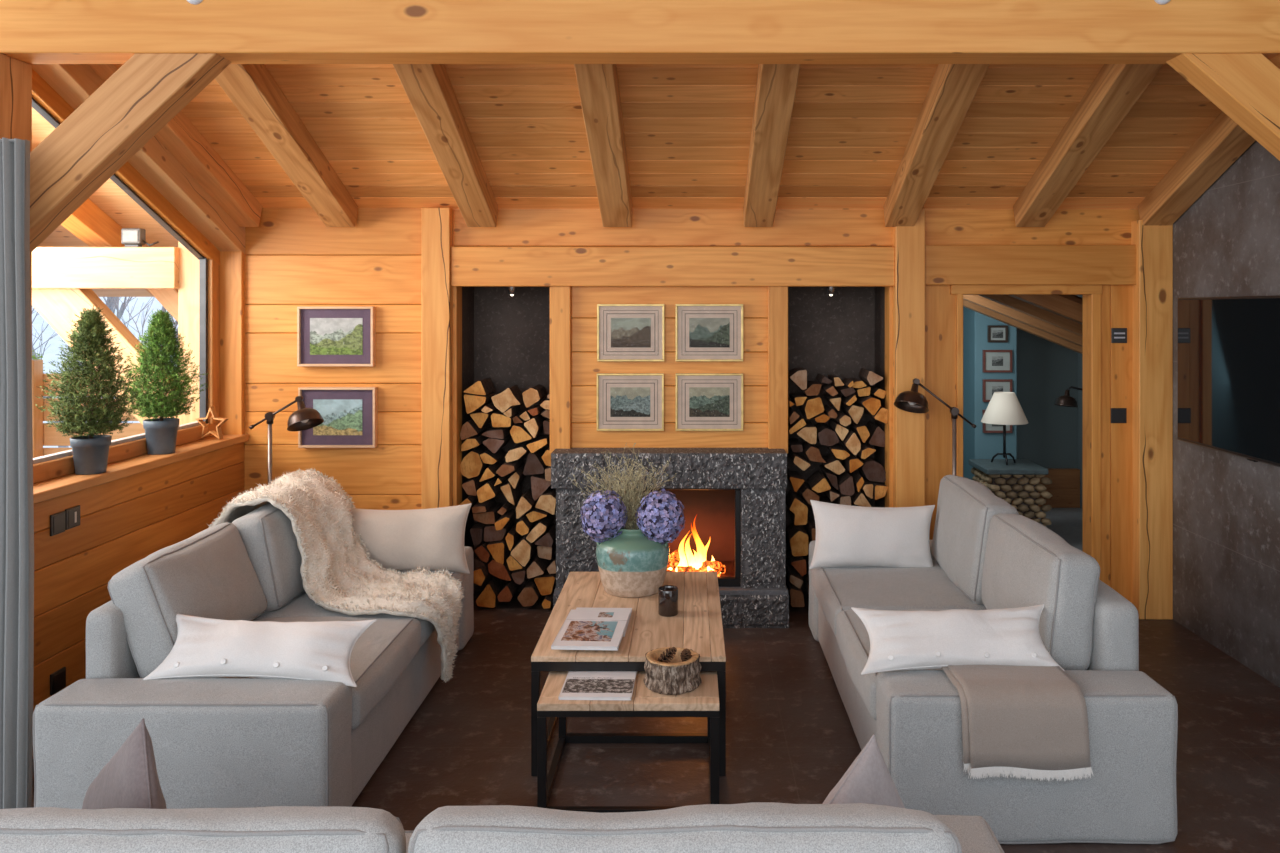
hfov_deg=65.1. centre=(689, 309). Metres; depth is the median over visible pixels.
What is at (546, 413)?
log
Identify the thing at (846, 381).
log
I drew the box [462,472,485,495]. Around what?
log
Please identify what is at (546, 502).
log
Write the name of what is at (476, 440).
log
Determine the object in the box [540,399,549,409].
log
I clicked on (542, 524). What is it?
log
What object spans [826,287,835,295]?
spotlight
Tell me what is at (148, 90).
diagonal brace
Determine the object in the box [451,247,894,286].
header beam
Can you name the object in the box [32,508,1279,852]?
floor
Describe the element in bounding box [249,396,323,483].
floor lamp
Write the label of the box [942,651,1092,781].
folded throw
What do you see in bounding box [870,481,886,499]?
log
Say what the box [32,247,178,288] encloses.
beam
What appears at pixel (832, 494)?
log
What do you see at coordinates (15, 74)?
timber post
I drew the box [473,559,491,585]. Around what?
log
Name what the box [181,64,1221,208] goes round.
ceiling
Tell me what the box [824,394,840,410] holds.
log
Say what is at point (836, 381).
log
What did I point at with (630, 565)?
vase
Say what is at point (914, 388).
socket
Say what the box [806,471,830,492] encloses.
log
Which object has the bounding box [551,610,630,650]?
magazine
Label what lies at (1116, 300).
trim
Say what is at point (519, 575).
log
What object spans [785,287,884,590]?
wall niche
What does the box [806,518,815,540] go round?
log
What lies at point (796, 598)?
log
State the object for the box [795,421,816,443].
log
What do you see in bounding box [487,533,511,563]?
log
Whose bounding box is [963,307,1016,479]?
wall
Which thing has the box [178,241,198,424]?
porch post
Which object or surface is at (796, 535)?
log
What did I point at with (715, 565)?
log
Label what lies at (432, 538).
pillow
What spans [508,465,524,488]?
log
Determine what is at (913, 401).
floor lamp
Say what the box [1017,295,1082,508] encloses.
wall
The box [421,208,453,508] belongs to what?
timber post
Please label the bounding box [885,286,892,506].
trim
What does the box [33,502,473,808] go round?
sofa
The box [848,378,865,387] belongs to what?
log
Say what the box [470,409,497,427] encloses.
log
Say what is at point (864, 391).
log
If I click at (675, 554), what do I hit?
log
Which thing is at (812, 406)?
log
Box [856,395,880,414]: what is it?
log
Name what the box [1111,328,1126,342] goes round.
thermostat
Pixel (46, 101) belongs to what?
window
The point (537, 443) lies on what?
log
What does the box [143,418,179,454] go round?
pot
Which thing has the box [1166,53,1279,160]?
diagonal brace
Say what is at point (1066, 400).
wall lamp
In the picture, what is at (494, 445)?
log
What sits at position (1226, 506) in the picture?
wall
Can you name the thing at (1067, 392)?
socket
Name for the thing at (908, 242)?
timber post
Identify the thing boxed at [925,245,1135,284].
header beam
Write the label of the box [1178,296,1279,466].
television
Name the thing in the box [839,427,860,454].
log
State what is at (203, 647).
pillow
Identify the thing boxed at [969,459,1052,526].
stone plinth
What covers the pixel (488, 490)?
log
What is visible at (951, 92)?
rafter
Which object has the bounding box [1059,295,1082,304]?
ceiling
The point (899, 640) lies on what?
pillow
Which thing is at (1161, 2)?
spotlight
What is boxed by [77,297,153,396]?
bare tree
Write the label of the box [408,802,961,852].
cushion
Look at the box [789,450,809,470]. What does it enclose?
log
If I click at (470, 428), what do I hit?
log
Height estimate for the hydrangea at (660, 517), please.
0.256 m
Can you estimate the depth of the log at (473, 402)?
5.78 m
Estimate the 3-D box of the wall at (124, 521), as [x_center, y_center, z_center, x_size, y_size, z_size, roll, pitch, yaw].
[-2.645,1.250,4.760,0.180,0.998,1.960,0,0,0]
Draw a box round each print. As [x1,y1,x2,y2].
[310,318,362,354]
[313,399,361,434]
[597,304,664,360]
[597,373,663,430]
[676,304,742,360]
[676,373,742,430]
[982,350,1011,371]
[982,379,1011,401]
[982,410,1011,432]
[987,325,1007,341]
[992,356,1002,365]
[992,386,1002,394]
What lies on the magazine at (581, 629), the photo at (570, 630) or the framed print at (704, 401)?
the photo at (570, 630)
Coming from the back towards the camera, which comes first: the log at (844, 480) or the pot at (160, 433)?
the log at (844, 480)
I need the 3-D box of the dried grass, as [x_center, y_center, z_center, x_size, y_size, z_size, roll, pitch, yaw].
[-0.318,0.846,4.707,0.489,0.429,0.320,0,0,-34]
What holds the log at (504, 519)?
on the log at (490, 532)
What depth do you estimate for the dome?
3.60 m
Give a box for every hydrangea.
[580,490,627,542]
[636,489,684,544]
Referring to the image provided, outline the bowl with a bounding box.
[644,647,701,694]
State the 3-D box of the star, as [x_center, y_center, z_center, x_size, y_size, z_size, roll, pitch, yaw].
[-2.610,0.614,5.460,0.186,0.177,0.032,0,0,11]
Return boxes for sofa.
[0,802,1003,852]
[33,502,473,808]
[808,475,1177,843]
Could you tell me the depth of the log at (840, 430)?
5.85 m
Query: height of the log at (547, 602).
0.054 m
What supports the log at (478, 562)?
on the log at (481, 574)
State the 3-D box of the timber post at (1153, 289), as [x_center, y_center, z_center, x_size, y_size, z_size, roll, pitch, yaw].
[2.635,0.620,5.740,0.190,2.260,0.180,0,0,0]
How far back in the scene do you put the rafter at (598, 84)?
4.81 m
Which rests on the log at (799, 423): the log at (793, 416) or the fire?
the log at (793, 416)
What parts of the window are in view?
rail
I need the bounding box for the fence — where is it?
[32,360,176,457]
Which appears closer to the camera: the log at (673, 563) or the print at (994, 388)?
the log at (673, 563)
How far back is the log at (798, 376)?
5.79 m
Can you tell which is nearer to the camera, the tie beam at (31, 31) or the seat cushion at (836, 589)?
the tie beam at (31, 31)
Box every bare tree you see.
[32,306,68,447]
[63,297,177,345]
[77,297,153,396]
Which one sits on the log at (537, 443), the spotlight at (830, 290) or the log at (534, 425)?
the log at (534, 425)
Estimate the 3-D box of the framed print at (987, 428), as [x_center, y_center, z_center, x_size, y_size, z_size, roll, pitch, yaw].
[2.516,0.911,8.185,0.237,0.188,0.030,0,0,0]
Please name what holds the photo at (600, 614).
on the magazine at (581, 629)
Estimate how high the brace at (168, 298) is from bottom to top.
0.946 m
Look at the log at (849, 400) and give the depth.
5.81 m
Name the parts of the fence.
post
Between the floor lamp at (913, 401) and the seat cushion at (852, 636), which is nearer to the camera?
the seat cushion at (852, 636)
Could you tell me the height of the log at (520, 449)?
0.089 m
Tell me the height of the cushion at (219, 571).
0.438 m
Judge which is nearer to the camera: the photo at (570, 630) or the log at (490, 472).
the photo at (570, 630)
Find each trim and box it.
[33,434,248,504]
[219,251,245,434]
[453,286,461,505]
[550,285,1132,603]
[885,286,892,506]
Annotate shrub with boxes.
[32,350,44,370]
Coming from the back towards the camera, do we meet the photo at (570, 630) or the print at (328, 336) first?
the print at (328, 336)
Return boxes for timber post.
[0,53,31,363]
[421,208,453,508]
[892,208,924,506]
[1131,220,1172,619]
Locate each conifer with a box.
[36,305,147,474]
[118,309,208,454]
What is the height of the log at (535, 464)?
0.129 m
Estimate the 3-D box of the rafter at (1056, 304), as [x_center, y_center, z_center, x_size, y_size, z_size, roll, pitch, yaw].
[2.250,-0.088,6.450,2.542,1.108,0.100,0,0,0]
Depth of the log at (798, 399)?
5.83 m
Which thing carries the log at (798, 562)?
on the log at (794, 576)
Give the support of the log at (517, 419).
on the log at (519, 432)
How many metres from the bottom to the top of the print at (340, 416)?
0.204 m
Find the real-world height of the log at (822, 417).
0.048 m
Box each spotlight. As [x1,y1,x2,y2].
[507,287,516,295]
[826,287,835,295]
[1154,0,1169,4]
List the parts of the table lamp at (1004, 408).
stem, lamp shade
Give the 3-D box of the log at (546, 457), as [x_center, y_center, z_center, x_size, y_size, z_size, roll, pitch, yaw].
[-0.832,0.861,5.942,0.059,0.095,0.262,0,0,0]
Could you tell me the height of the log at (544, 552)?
0.084 m
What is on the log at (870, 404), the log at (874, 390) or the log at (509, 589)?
the log at (874, 390)
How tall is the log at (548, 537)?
0.081 m
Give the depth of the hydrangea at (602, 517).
4.53 m
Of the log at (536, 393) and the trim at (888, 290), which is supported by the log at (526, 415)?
the log at (536, 393)
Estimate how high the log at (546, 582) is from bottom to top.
0.110 m
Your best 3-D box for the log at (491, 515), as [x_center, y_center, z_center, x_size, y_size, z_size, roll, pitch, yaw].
[-1.202,1.212,5.962,0.128,0.073,0.261,0,0,0]
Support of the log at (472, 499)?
in the wall niche at (506, 338)
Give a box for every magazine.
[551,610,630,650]
[559,671,636,699]
[576,607,631,636]
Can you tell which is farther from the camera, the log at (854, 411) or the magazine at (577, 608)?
the log at (854, 411)
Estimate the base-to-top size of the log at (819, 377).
0.042 m
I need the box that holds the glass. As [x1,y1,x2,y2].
[658,585,677,616]
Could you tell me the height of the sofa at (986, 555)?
0.914 m
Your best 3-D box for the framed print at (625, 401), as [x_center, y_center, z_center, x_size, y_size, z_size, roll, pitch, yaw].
[-0.342,0.528,5.731,0.386,0.329,0.022,0,0,0]
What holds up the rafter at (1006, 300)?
hanging from the ceiling at (1074, 298)
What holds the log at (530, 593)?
on the floor
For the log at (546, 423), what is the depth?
5.81 m
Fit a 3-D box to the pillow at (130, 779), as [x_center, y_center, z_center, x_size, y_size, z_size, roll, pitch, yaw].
[-1.187,1.150,2.089,0.128,0.659,0.703,0,0,-39]
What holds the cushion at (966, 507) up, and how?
on the sofa at (986, 555)
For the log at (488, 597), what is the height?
0.136 m
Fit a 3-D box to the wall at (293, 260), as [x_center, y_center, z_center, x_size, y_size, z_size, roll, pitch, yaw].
[-0.031,0.515,5.800,5.458,2.468,0.120,0,0,0]
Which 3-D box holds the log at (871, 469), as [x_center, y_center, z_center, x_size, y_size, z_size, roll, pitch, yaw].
[1.080,0.946,5.990,0.142,0.126,0.278,0,0,0]
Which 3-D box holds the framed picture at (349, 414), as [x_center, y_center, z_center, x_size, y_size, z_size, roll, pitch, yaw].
[-2.011,0.613,5.715,0.438,0.344,0.050,0,0,0]
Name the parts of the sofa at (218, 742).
frame, armrest, armrest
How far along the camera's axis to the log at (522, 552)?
5.77 m
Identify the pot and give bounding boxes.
[70,435,111,474]
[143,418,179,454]
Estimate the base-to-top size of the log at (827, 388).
0.057 m
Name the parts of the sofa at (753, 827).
armrest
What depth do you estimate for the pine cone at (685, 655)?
3.64 m
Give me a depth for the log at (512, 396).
5.81 m
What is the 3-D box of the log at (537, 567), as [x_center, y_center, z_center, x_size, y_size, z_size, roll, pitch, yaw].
[-0.896,1.506,5.927,0.098,0.099,0.276,0,0,0]
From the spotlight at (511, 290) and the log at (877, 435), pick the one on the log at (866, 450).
the log at (877, 435)
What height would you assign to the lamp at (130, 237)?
0.107 m
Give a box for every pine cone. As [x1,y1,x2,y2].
[657,647,676,662]
[680,648,691,661]
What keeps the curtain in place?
on the floor
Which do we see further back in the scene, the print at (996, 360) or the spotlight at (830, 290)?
the print at (996, 360)
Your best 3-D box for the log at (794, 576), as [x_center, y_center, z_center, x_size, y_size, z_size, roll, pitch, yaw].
[0.616,1.573,5.920,0.079,0.078,0.268,0,0,0]
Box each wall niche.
[462,287,555,591]
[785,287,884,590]
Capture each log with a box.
[459,495,478,507]
[460,419,487,439]
[460,445,488,477]
[461,433,487,450]
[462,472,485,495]
[464,378,494,394]
[464,393,495,413]
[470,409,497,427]
[470,522,487,545]
[472,498,494,512]
[473,503,502,523]
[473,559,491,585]
[475,540,491,562]
[475,556,491,567]
[476,576,503,607]
[477,475,502,502]
[480,449,505,463]
[480,461,501,481]
[481,403,495,412]
[482,425,511,438]
[483,434,511,452]
[484,518,514,541]
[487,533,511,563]
[488,558,513,580]
[491,385,523,412]
[491,410,518,426]
[494,473,509,485]
[495,508,515,529]
[496,458,522,476]
[497,578,518,601]
[498,501,511,514]
[501,481,521,504]
[504,405,519,416]
[505,441,530,461]
[506,523,520,549]
[507,554,523,570]
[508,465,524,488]
[510,421,532,442]
[511,529,536,566]
[511,559,532,584]
[513,411,524,422]
[516,488,538,518]
[516,511,535,534]
[518,577,539,606]
[520,407,533,420]
[522,384,546,407]
[523,448,547,474]
[524,413,543,437]
[526,503,547,521]
[526,514,551,542]
[527,434,549,452]
[527,554,549,578]
[528,404,544,415]
[531,472,550,500]
[534,566,555,595]
[535,487,555,514]
[535,523,555,546]
[537,540,555,559]
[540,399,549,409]
[541,409,549,418]
[542,447,550,465]
[542,588,554,608]
[543,418,549,433]
[545,466,550,481]
[547,554,555,573]
[667,547,686,567]
[668,557,679,568]
[677,565,724,573]
[687,561,721,569]
[785,490,807,524]
[785,522,807,555]
[785,563,802,587]
[786,576,804,606]
[787,470,803,491]
[787,550,806,575]
[788,367,806,389]
[788,407,798,423]
[788,414,805,433]
[788,438,802,451]
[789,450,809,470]
[790,393,806,405]
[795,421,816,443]
[799,482,818,504]
[800,381,821,395]
[800,395,823,418]
[802,441,825,462]
[803,572,808,593]
[804,555,808,574]
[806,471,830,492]
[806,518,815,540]
[812,412,829,422]
[814,423,838,445]
[815,374,831,383]
[819,496,830,502]
[820,465,837,489]
[821,383,837,395]
[821,454,844,474]
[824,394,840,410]
[824,405,837,417]
[824,486,838,500]
[827,444,849,459]
[828,374,843,385]
[829,419,848,439]
[833,411,850,425]
[834,385,854,396]
[834,488,850,505]
[836,470,854,495]
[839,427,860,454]
[840,394,856,405]
[841,403,863,423]
[842,378,853,387]
[842,452,862,472]
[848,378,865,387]
[849,421,869,442]
[850,471,863,491]
[850,488,870,506]
[852,386,870,396]
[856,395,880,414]
[857,441,875,458]
[857,456,885,481]
[859,368,882,384]
[861,476,872,497]
[866,406,887,422]
[866,421,884,446]
[868,385,885,398]
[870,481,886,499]
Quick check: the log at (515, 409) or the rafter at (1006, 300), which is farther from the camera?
the rafter at (1006, 300)
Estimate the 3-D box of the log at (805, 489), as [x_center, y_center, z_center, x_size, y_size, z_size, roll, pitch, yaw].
[0.706,1.091,5.976,0.098,0.096,0.276,0,0,0]
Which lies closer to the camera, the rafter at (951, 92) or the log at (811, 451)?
the rafter at (951, 92)
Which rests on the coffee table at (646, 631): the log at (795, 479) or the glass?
the glass
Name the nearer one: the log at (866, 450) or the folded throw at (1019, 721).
the folded throw at (1019, 721)
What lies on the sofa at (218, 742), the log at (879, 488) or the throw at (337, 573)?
the throw at (337, 573)
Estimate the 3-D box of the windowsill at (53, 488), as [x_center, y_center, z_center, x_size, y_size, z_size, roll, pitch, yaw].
[-2.631,0.730,4.763,0.208,0.040,1.945,0,0,0]
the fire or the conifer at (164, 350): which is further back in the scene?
the fire
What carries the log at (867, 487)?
on the log at (857, 498)
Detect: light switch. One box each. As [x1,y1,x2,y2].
[50,511,64,535]
[65,505,79,529]
[1111,408,1126,422]
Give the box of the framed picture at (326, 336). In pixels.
[297,307,375,365]
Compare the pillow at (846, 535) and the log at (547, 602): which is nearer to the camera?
the pillow at (846, 535)
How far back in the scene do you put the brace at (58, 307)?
5.62 m
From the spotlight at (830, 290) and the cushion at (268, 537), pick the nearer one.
the cushion at (268, 537)
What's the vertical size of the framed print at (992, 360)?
0.184 m
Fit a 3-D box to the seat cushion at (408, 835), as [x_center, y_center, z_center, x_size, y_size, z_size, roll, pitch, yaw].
[-0.991,1.380,2.150,0.999,0.205,0.778,0,0,0]
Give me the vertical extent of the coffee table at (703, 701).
0.382 m
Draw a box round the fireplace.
[551,448,788,627]
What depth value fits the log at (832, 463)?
5.84 m
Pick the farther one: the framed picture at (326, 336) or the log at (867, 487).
the log at (867, 487)
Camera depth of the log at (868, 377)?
5.79 m
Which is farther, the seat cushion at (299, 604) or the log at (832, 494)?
the log at (832, 494)
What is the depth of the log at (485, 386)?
5.79 m
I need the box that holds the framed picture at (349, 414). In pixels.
[298,387,377,447]
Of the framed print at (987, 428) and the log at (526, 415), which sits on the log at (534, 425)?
the log at (526, 415)
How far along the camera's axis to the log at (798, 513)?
5.80 m
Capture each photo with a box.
[561,621,617,640]
[598,612,613,616]
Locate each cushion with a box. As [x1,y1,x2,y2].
[0,806,405,852]
[109,522,266,677]
[216,616,420,729]
[232,502,304,612]
[257,570,464,645]
[405,833,412,852]
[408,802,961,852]
[812,560,985,635]
[836,609,950,719]
[931,475,1018,604]
[982,513,1099,669]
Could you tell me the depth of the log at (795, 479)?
5.81 m
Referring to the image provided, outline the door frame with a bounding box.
[950,285,1101,579]
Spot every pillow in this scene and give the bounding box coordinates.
[82,718,166,808]
[143,614,376,686]
[350,503,471,573]
[809,500,934,568]
[822,734,904,807]
[851,604,1063,674]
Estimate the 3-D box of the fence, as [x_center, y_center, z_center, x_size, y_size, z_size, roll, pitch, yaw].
[-4.900,1.140,6.620,4.200,1.620,0.140,0,0,0]
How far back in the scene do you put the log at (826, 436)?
5.84 m
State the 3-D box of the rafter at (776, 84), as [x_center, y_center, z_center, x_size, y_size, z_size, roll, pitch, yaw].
[0.387,-1.943,2.167,0.165,2.945,7.104,0,0,0]
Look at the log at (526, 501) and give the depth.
5.78 m
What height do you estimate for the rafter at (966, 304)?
1.108 m
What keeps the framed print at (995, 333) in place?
attached to the wall at (977, 444)
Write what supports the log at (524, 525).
on the log at (522, 552)
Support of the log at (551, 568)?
on the log at (546, 582)
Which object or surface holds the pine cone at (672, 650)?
in the bowl
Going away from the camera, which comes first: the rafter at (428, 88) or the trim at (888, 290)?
the rafter at (428, 88)
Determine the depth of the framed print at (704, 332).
5.73 m
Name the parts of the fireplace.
firebox frame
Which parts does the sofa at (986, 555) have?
armrest, armrest, frame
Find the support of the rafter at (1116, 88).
hanging from the ceiling at (688, 127)
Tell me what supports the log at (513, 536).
on the log at (513, 564)
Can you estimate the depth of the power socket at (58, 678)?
4.03 m
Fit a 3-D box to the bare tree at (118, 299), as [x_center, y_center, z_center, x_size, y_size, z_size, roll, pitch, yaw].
[-6.497,-0.066,12.217,2.703,4.239,1.628,0,0,-40]
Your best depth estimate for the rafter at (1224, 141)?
5.14 m
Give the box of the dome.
[187,0,202,4]
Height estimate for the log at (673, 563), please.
0.089 m
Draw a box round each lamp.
[121,228,158,246]
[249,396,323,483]
[894,378,975,475]
[981,392,1027,464]
[1054,386,1082,406]
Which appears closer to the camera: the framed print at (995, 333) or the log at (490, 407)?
the log at (490, 407)
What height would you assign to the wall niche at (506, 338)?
1.994 m
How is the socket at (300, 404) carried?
attached to the floor lamp at (304, 418)
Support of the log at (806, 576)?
in the wall niche at (841, 334)
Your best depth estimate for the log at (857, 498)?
5.83 m
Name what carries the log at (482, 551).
on the log at (478, 562)
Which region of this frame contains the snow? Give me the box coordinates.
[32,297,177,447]
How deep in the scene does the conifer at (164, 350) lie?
4.91 m
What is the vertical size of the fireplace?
0.970 m
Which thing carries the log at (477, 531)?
on the log at (482, 551)
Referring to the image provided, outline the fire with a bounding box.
[666,529,720,576]
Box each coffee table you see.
[531,572,725,775]
[537,671,718,812]
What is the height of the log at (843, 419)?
0.064 m
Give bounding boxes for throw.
[207,468,463,682]
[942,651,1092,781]
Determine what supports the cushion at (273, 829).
on the sofa at (753, 827)
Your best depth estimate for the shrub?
8.03 m
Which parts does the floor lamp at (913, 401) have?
lamp shade, arm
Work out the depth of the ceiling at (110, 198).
5.81 m
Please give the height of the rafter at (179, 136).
2.945 m
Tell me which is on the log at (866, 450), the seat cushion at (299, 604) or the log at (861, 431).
the log at (861, 431)
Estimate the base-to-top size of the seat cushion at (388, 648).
0.202 m
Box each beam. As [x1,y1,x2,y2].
[0,0,1279,63]
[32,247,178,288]
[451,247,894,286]
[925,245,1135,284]
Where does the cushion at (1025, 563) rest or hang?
on the sofa at (986, 555)
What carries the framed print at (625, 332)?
attached to the wall at (293, 260)
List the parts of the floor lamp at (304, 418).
arm, lamp shade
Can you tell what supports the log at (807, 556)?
on the log at (806, 576)
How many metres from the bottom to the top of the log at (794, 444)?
0.045 m
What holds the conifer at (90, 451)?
on the windowsill at (53, 488)
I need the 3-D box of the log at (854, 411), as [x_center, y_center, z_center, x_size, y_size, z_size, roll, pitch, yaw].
[0.968,0.610,5.964,0.090,0.109,0.289,0,0,0]
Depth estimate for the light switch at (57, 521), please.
4.02 m
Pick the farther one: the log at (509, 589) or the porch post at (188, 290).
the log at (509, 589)
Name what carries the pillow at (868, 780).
on the sofa at (753, 827)
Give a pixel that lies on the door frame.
(1091, 294)
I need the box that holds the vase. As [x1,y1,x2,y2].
[596,522,669,597]
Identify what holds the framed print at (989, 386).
attached to the wall at (977, 444)
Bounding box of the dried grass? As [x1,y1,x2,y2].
[569,443,674,528]
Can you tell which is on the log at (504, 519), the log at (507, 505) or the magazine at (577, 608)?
the log at (507, 505)
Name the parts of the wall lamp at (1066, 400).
lamp shade, lamp arm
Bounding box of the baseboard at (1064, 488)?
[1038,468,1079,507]
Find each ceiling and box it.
[32,107,177,296]
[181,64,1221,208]
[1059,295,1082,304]
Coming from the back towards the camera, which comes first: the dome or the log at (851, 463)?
the log at (851, 463)
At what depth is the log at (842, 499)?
5.82 m
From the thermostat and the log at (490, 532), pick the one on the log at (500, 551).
the log at (490, 532)
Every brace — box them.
[30,53,231,252]
[32,289,177,424]
[148,289,177,321]
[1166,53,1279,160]
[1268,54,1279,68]
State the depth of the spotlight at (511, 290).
5.96 m
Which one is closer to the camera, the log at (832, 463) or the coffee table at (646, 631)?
the coffee table at (646, 631)
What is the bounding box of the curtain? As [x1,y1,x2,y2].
[0,137,33,808]
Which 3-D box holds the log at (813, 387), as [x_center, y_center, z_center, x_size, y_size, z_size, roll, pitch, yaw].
[0.720,0.468,5.984,0.098,0.068,0.278,0,0,0]
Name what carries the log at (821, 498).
on the log
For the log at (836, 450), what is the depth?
5.80 m
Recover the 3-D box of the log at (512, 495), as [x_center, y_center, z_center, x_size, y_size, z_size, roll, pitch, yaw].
[-1.061,1.073,5.952,0.080,0.124,0.281,0,0,0]
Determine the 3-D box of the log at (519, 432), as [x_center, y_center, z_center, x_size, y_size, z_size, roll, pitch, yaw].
[-0.983,0.722,5.950,0.127,0.103,0.283,0,0,0]
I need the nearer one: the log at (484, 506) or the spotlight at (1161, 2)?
the spotlight at (1161, 2)
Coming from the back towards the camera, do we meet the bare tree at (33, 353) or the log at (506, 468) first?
the bare tree at (33, 353)
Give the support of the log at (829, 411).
on the log at (822, 417)
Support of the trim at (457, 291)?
attached to the wall at (293, 260)
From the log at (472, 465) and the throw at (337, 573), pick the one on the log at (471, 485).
the log at (472, 465)
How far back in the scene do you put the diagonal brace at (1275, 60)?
3.69 m
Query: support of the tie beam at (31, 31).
on the timber post at (15, 74)
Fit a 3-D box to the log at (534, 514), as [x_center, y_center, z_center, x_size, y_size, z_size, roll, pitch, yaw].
[-0.891,1.200,5.949,0.120,0.063,0.297,0,0,0]
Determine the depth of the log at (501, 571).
5.84 m
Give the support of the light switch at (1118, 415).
attached to the wall at (293, 260)
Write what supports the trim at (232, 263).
attached to the wall at (293, 260)
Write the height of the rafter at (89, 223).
1.845 m
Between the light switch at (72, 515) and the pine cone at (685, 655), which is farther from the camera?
the light switch at (72, 515)
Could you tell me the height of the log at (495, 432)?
0.055 m
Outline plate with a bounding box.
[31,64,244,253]
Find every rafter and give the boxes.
[61,199,150,293]
[88,64,261,226]
[215,64,357,226]
[393,64,497,226]
[574,64,632,226]
[743,64,800,226]
[883,64,988,226]
[963,295,1082,346]
[963,299,1082,353]
[979,295,1082,336]
[1009,295,1082,324]
[1013,64,1163,226]
[1138,111,1255,225]
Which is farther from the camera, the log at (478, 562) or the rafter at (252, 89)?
the log at (478, 562)
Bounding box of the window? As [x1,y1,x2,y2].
[32,69,219,483]
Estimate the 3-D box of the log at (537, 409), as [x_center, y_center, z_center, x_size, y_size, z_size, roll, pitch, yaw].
[-0.909,0.589,5.926,0.060,0.048,0.294,0,0,0]
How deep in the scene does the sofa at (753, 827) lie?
1.77 m
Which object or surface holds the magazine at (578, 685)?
on the coffee table at (703, 701)
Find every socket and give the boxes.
[50,667,65,695]
[297,401,305,409]
[910,383,918,391]
[1064,390,1069,395]
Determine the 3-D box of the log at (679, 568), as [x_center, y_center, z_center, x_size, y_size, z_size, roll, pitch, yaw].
[0.065,1.500,5.769,0.278,0.061,0.058,0,0,-13]
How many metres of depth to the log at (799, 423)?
5.83 m
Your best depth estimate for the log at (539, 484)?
5.86 m
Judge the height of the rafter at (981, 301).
1.108 m
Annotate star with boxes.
[196,406,227,438]
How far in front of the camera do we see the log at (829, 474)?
5.86 m
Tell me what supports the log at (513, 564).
on the log at (519, 575)
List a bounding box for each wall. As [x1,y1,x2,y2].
[33,442,244,758]
[244,208,1139,509]
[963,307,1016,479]
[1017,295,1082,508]
[1173,141,1279,687]
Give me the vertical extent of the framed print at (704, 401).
0.329 m
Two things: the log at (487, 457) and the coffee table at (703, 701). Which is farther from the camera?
the log at (487, 457)
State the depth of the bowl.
3.57 m
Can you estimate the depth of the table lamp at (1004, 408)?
7.51 m
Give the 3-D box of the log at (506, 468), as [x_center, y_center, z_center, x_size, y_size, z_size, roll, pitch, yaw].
[-1.067,0.928,5.923,0.108,0.071,0.297,0,0,0]
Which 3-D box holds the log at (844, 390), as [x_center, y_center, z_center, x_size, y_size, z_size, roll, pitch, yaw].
[0.917,0.477,5.947,0.086,0.052,0.289,0,0,0]
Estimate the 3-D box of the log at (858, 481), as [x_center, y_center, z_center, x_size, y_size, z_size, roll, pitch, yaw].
[0.991,1.016,5.950,0.043,0.088,0.269,0,0,0]

